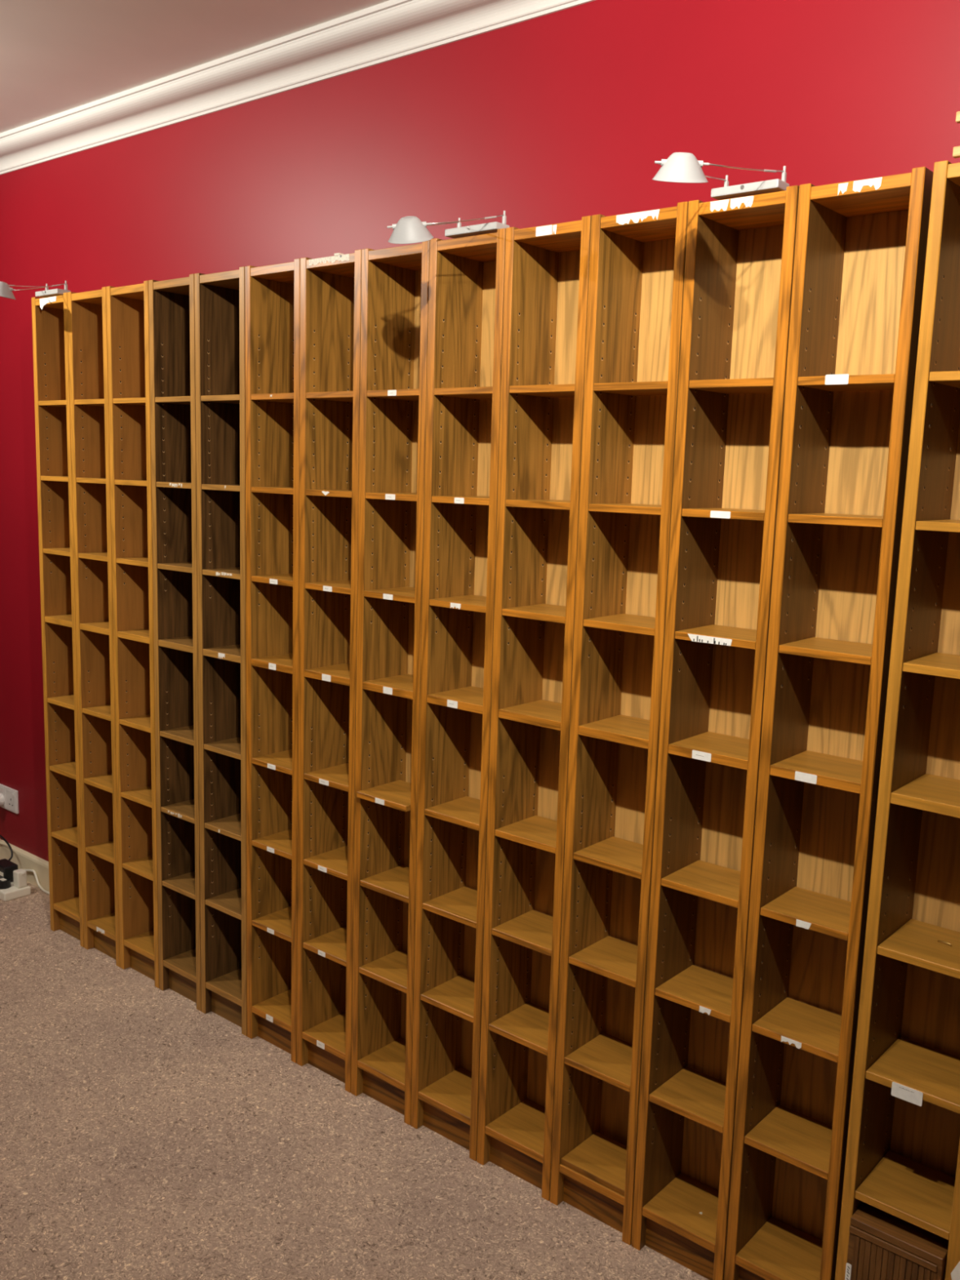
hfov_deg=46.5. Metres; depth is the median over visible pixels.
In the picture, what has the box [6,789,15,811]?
outlet
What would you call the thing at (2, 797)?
plug
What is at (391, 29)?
trim
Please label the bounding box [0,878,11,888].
plug
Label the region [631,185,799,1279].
bookcase
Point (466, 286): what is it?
bookcase
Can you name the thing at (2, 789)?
outlet
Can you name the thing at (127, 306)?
bookcase
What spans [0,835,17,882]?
power adapter
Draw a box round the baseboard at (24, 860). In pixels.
[0,839,49,892]
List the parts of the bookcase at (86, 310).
shelf, shelf, shelf, fixed shelf, shelf, shelf, shelf, shelf, panel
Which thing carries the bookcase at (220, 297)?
on the floor
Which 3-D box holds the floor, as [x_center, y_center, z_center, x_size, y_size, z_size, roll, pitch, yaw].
[-1.779,1.241,1.978,6.900,0.060,3.478,9,11,39]
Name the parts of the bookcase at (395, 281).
shelf, shelf, shelf, shelf, fixed shelf, shelf, shelf, shelf, panel, panel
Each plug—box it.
[0,793,4,805]
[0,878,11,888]
[13,868,26,888]
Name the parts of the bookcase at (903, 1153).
shelf, shelf, shelf, panel, fixed shelf, shelf, shelf, shelf, panel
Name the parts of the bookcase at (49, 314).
shelf, shelf, shelf, fixed shelf, shelf, shelf, shelf, shelf, panel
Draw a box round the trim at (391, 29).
[0,0,595,174]
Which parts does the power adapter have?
cord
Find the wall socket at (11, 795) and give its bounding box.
[0,783,18,813]
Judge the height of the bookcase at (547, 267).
2.022 m
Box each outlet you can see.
[0,786,6,807]
[0,881,23,891]
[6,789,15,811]
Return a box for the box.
[844,1201,949,1279]
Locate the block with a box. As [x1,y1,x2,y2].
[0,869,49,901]
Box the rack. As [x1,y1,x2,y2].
[952,111,959,158]
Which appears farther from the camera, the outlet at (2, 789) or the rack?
the outlet at (2, 789)
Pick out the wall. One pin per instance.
(566, 115)
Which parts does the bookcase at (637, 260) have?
shelf, panel, shelf, shelf, shelf, fixed shelf, shelf, shelf, shelf, panel, panel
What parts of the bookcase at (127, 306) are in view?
shelf, shelf, shelf, fixed shelf, shelf, shelf, shelf, shelf, panel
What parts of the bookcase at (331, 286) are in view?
shelf, shelf, shelf, shelf, fixed shelf, shelf, shelf, shelf, panel, panel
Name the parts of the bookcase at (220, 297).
shelf, shelf, shelf, fixed shelf, shelf, shelf, shelf, shelf, panel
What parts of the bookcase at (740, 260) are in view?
shelf, panel, shelf, shelf, shelf, fixed shelf, shelf, shelf, shelf, panel, panel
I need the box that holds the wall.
[0,0,959,862]
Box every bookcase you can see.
[31,292,84,947]
[67,286,119,967]
[106,280,159,988]
[148,273,201,1011]
[194,266,247,1035]
[244,257,300,1062]
[296,248,361,1092]
[351,240,430,1124]
[410,228,506,1160]
[476,215,591,1200]
[550,201,688,1244]
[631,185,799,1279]
[724,166,933,1279]
[835,160,959,1279]
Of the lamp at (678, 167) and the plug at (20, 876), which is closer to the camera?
the lamp at (678, 167)
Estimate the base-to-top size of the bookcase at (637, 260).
2.022 m
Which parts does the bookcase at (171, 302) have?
shelf, shelf, shelf, fixed shelf, shelf, shelf, shelf, shelf, panel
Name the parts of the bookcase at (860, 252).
shelf, panel, shelf, shelf, shelf, fixed shelf, shelf, shelf, panel, shelf, panel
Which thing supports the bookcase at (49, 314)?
on the floor
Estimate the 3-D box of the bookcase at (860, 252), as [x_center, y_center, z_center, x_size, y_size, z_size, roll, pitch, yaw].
[0.621,0.259,1.976,0.203,2.022,0.158,9,11,39]
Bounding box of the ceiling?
[0,0,389,133]
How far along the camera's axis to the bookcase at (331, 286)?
2.76 m
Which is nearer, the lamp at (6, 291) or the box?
the box
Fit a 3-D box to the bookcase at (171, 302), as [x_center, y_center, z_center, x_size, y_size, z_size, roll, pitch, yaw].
[-0.792,0.038,3.147,0.203,2.022,0.158,9,11,39]
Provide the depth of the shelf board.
2.36 m
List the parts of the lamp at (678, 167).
lamp shade, post, post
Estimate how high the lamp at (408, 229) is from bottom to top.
0.101 m
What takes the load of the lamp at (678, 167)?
on the bookcase at (740, 260)
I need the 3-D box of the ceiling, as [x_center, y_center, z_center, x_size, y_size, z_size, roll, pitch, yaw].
[-1.702,-1.354,1.581,7.100,0.060,3.678,9,11,39]
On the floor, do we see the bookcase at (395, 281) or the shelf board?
the bookcase at (395, 281)
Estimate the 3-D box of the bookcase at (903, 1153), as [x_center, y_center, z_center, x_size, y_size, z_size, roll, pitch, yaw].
[0.780,0.286,1.832,0.211,2.023,0.172,9,11,39]
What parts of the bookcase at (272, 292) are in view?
shelf, shelf, shelf, shelf, shelf, shelf, fixed shelf, shelf, panel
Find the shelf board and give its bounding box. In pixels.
[560,1131,626,1195]
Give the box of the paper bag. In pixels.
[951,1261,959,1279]
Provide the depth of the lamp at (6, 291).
3.29 m
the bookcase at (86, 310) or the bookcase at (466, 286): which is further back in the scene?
the bookcase at (86, 310)
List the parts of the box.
rail, tambour door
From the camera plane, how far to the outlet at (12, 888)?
3.95 m
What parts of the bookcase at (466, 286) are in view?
shelf, shelf, shelf, shelf, fixed shelf, shelf, shelf, shelf, panel, panel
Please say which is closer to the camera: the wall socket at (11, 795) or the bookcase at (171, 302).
the bookcase at (171, 302)
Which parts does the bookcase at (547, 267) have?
shelf, panel, shelf, shelf, shelf, fixed shelf, shelf, shelf, shelf, panel, panel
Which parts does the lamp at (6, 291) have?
lamp shade, post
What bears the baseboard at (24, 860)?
attached to the wall
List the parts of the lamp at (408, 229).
lamp shade, post, post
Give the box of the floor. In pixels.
[0,882,708,1279]
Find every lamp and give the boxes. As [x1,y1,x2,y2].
[0,280,71,299]
[386,210,509,244]
[652,152,789,199]

